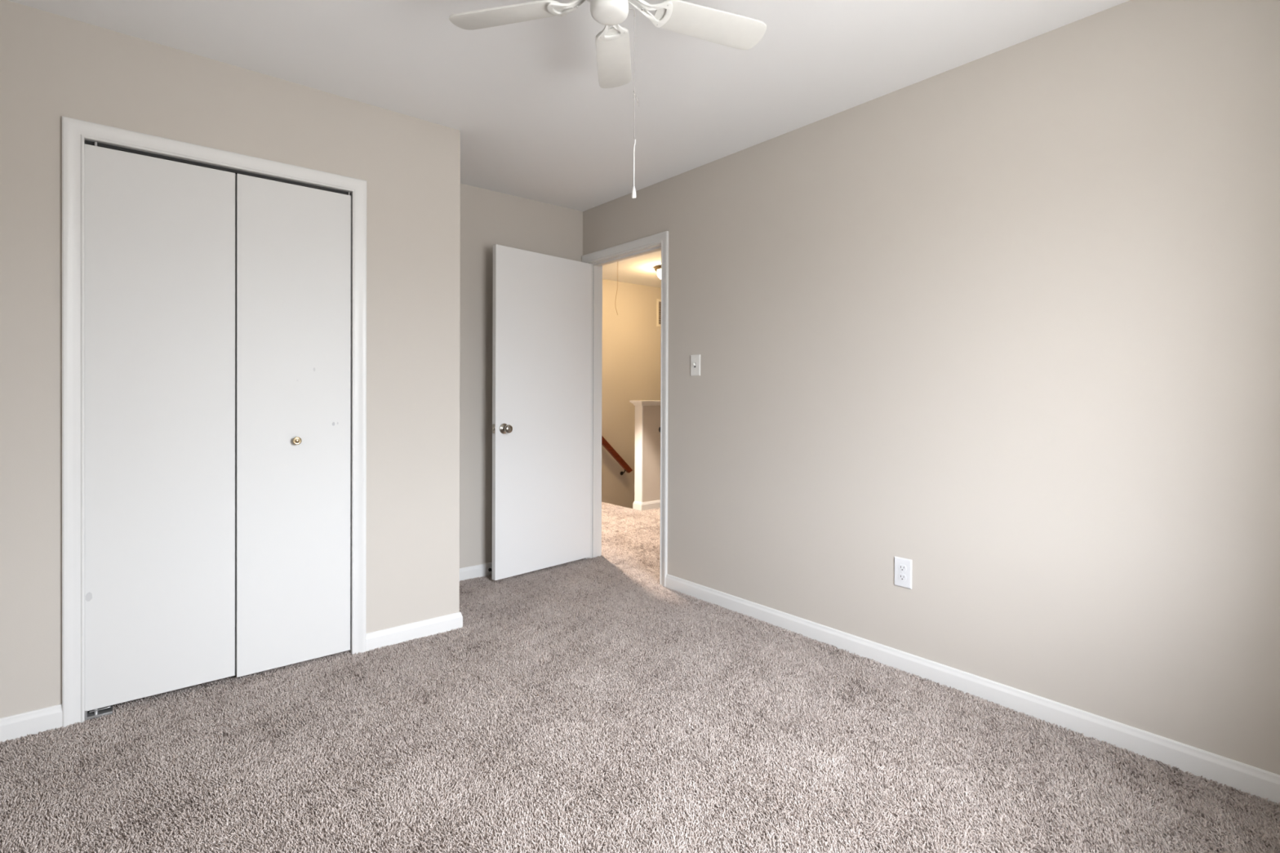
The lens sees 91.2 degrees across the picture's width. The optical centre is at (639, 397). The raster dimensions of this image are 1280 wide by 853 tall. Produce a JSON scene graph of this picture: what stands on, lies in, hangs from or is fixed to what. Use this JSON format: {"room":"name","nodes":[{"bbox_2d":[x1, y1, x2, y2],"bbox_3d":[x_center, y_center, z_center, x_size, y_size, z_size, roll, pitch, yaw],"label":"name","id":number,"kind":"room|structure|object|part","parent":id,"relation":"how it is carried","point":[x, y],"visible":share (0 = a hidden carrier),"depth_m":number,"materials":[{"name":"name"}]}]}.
{"room":"empty bedroom","nodes":[
{"label":"empty bedroom","id":0,"kind":"room"},
{"bbox_2d":[0,0,460,718],"bbox_3d":[-1.584,-0.086,2.576,1.721,2.452,0.115,0,0,-40],"label":"wall","id":1,"kind":"structure","parent":0,"point":[53,66],"depth_m":2.44,"materials":[{"name":"beige paint"}]},
{"bbox_2d":[0,703,62,742],"bbox_3d":[-2.099,1.100,2.071,0.281,0.083,0.013,0,0,-40],"label":"baseboard","id":2,"kind":"structure","parent":1,"relation":"attached to","point":[16,726],"depth_m":2.11,"materials":[{"name":"white paint"}]},
{"bbox_2d":[62,115,366,728],"bbox_3d":[-1.641,0.088,2.519,0.998,2.104,0.131,0,0,-40],"label":"door frame","id":3,"kind":"structure","parent":1,"relation":"attached to","point":[74,131],"depth_m":2.19,"materials":[{"name":"white paint"}]},
{"bbox_2d":[84,140,351,720],"bbox_3d":[-1.617,0.113,2.488,0.882,2.039,0.070,0,0,-40],"label":"door","id":4,"kind":"structure","parent":1,"relation":"in","point":[159,230],"depth_m":2.43,"materials":[{"name":"paint"}]},
{"bbox_3d":[-1.790,0.108,2.357,0.448,1.996,0.034,0,0,-40],"label":"panel","id":5,"kind":"part","parent":4,"relation":"part of","materials":[{"name":"paint"}]},
{"bbox_3d":[-1.450,0.113,2.641,0.426,2.006,0.034,0,0,-40],"label":"panel","id":6,"kind":"part","parent":4,"relation":"part of","materials":[{"name":"paint"}]},
{"bbox_3d":[-1.433,0.180,2.615,0.034,0.034,0.028,0,0,-40],"label":"knob","id":7,"kind":"part","parent":4,"relation":"part of","materials":[{"name":"gold metal"}]},
{"bbox_2d":[365,612,462,651],"bbox_3d":[-1.052,1.100,2.948,0.456,0.083,0.013,0,0,-40],"label":"baseboard","id":8,"kind":"structure","parent":1,"relation":"attached to","point":[394,635],"depth_m":2.93,"materials":[{"name":"white paint"}]},
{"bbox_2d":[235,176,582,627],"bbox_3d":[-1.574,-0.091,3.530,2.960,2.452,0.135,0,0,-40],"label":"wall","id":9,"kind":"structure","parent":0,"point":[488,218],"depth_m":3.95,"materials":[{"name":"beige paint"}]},
{"bbox_2d":[459,562,492,581],"bbox_3d":[-0.885,1.095,4.047,1.239,0.083,0.013,0,0,-40],"label":"baseboard","id":10,"kind":"structure","parent":9,"relation":"attached to","point":[482,570],"depth_m":3.92,"materials":[{"name":"white paint"}]},
{"bbox_2d":[8,0,1129,288],"bbox_3d":[0.275,-1.361,3.814,6.360,0.100,6.030,0,0,-40],"label":"ceiling","id":11,"kind":"structure","parent":0,"point":[535,120],"depth_m":2.45,"materials":[{"name":"white paint"}]},
{"bbox_2d":[448,0,766,198],"bbox_3d":[-0.060,-0.929,1.714,0.964,0.745,0.910,0,0,-40],"label":"ceiling fan","id":12,"kind":"object","parent":11,"relation":"hanging from","point":[701,22],"visible":1,"depth_m":1.85,"materials":[{"name":"white plastic"}]},
{"bbox_3d":[-0.387,-1.114,1.825,0.346,0.006,0.117,0,12,15],"label":"blade","id":13,"kind":"part","parent":12,"relation":"part of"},
{"bbox_3d":[-0.087,-1.114,2.067,0.117,0.006,0.356,-12,0,0],"label":"blade","id":14,"kind":"part","parent":12,"relation":"part of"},
{"bbox_3d":[-0.023,-0.971,1.747,0.019,0.229,0.003,0,0,0],"label":"pull chain","id":15,"kind":"part","parent":12,"relation":"part of","materials":[{"name":"grey metal"}]},
{"bbox_3d":[-0.015,-0.652,1.749,0.006,0.136,0.003,0,0,0],"label":"pull cord","id":16,"kind":"part","parent":12,"relation":"part of","materials":[{"name":"white plastic"}]},
{"bbox_3d":[0.210,-1.112,1.870,0.356,0.006,0.117,0,-12,-23],"label":"blade","id":17,"kind":"part","parent":12,"relation":"part of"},
{"bbox_2d":[615,261,617,315],"bbox_3d":[-0.219,-1.058,6.034,0.030,0.531,0.027,0,0,-40],"label":"pull cord","id":18,"kind":"object","parent":11,"relation":"hanging from","point":[617,261],"visible":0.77,"depth_m":6.03,"materials":[{"name":"white fabric"}]},
{"bbox_2d":[654,265,661,279],"bbox_3d":[0.302,-1.258,6.381,0.312,0.131,0.312,0,0,-40],"label":"hall light","id":19,"kind":"object","parent":11,"relation":"attached to","point":[658,268],"visible":0.2,"depth_m":6.32,"materials":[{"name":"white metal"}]},
{"bbox_3d":[0.302,-1.241,6.381,0.256,0.097,0.256,0,0,-40],"label":"lamp shade","id":20,"kind":"part","parent":19,"relation":"part of","materials":[{"name":"white glass"}]},
{"bbox_2d":[601,279,661,508],"bbox_3d":[-0.468,1.090,7.079,3.105,4.840,0.100,0,0,-40],"label":"wall","id":21,"kind":"structure","parent":0,"point":[631,361],"depth_m":7.25,"materials":[{"name":"beige paint"}]},
{"bbox_2d":[601,435,632,475],"bbox_3d":[-0.472,0.433,6.951,0.966,0.928,0.084,0,0,-40],"label":"handrail","id":22,"kind":"object","parent":21,"relation":"attached to","point":[609,448],"visible":0.52,"depth_m":7.08,"materials":[{"name":"red wood"}]},
{"bbox_2d":[656,298,661,327],"bbox_3d":[0.362,-1.022,7.686,0.420,0.335,0.012,0,0,-40],"label":"air vent","id":23,"kind":"object","parent":21,"relation":"in","point":[658,300],"visible":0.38,"depth_m":7.57,"materials":[{"name":"white metal"}]},
{"bbox_2d":[0,511,1279,852],"bbox_3d":[0.259,1.191,3.756,6.260,0.100,5.930,0,0,-40],"label":"floor","id":24,"kind":"structure","parent":0,"point":[188,687],"depth_m":1.85,"materials":[{"name":"grey carpet"}]},
{"bbox_2d":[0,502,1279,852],"bbox_3d":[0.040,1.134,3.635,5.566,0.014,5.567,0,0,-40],"label":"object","id":25,"kind":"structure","parent":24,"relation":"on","point":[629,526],"depth_m":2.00,"materials":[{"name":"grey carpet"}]},
{"bbox_2d":[629,400,660,511],"bbox_3d":[0.633,0.579,6.803,1.772,1.099,0.187,0,0,-40],"label":"wall","id":26,"kind":"structure","parent":0,"point":[647,412],"depth_m":6.28,"materials":[{"name":"beige paint"}]},
{"bbox_3d":[0.635,0.055,6.800,1.772,0.050,0.187,0,0,-40],"label":"cap rail","id":27,"kind":"part","parent":26,"relation":"part of","materials":[{"name":"white paint"}]},
{"bbox_3d":[0.641,1.085,6.813,1.747,0.087,0.137,0,0,-40],"label":"moulding","id":28,"kind":"part","parent":26,"relation":"part of","materials":[{"name":"white paint"}]},
{"bbox_2d":[582,0,1279,774],"bbox_3d":[0.828,-0.079,3.057,0.115,2.452,3.944,0,0,-40],"label":"wall","id":29,"kind":"structure","parent":0,"point":[1004,324],"depth_m":2.28,"materials":[{"name":"beige paint"}]},
{"bbox_2d":[582,231,668,586],"bbox_3d":[-0.074,0.070,4.133,0.147,2.136,0.889,0,0,-40],"label":"door frame","id":30,"kind":"structure","parent":29,"relation":"attached to","point":[596,266],"depth_m":4.24,"materials":[{"name":"white paint"}]},
{"bbox_2d":[491,244,591,580],"bbox_3d":[-0.622,0.091,4.087,0.163,2.038,0.797,0,0,43],"label":"door","id":31,"kind":"structure","parent":30,"relation":"attached to","point":[541,428],"depth_m":4.04,"materials":[{"name":"white paint"}]},
{"bbox_3d":[-0.829,0.191,3.833,0.013,0.065,0.065,0,0,43],"label":"knob","id":32,"kind":"part","parent":31,"relation":"part of","materials":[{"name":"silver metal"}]},
{"bbox_2d":[690,354,700,376],"bbox_3d":[0.309,-0.184,3.568,0.023,0.120,0.075,0,0,-40],"label":"light switch","id":33,"kind":"object","parent":29,"relation":"attached to","point":[695,359],"visible":1,"depth_m":3.57,"materials":[{"name":"white plastic"}]},
{"bbox_2d":[893,556,911,589],"bbox_3d":[1.104,0.736,2.632,0.008,0.122,0.076,0,0,-40],"label":"wall outlet","id":34,"kind":"object","parent":29,"relation":"attached to","point":[902,566],"visible":1,"depth_m":2.63,"materials":[{"name":"white plastic"}]},
{"bbox_2d":[898,573,906,581],"bbox_3d":[1.102,0.756,2.631,0.002,0.028,0.034,0,0,-40],"label":"receptacle","id":35,"kind":"object","parent":34,"relation":"attached to","point":[902,577],"depth_m":2.63,"materials":[{"name":"grey plastic"}]},
{"bbox_2d":[898,564,906,572],"bbox_3d":[1.102,0.717,2.630,0.002,0.028,0.034,0,0,-40],"label":"receptacle","id":36,"kind":"object","parent":34,"relation":"attached to","point":[902,567],"depth_m":2.63,"materials":[{"name":"grey plastic"}]},
{"bbox_2d":[665,573,1279,804],"bbox_3d":[1.100,1.109,2.633,0.013,0.083,2.930,0,0,-40],"label":"baseboard","id":37,"kind":"structure","parent":29,"relation":"attached to","point":[1263,784],"depth_m":2.27,"materials":[{"name":"white paint"}]}
]}

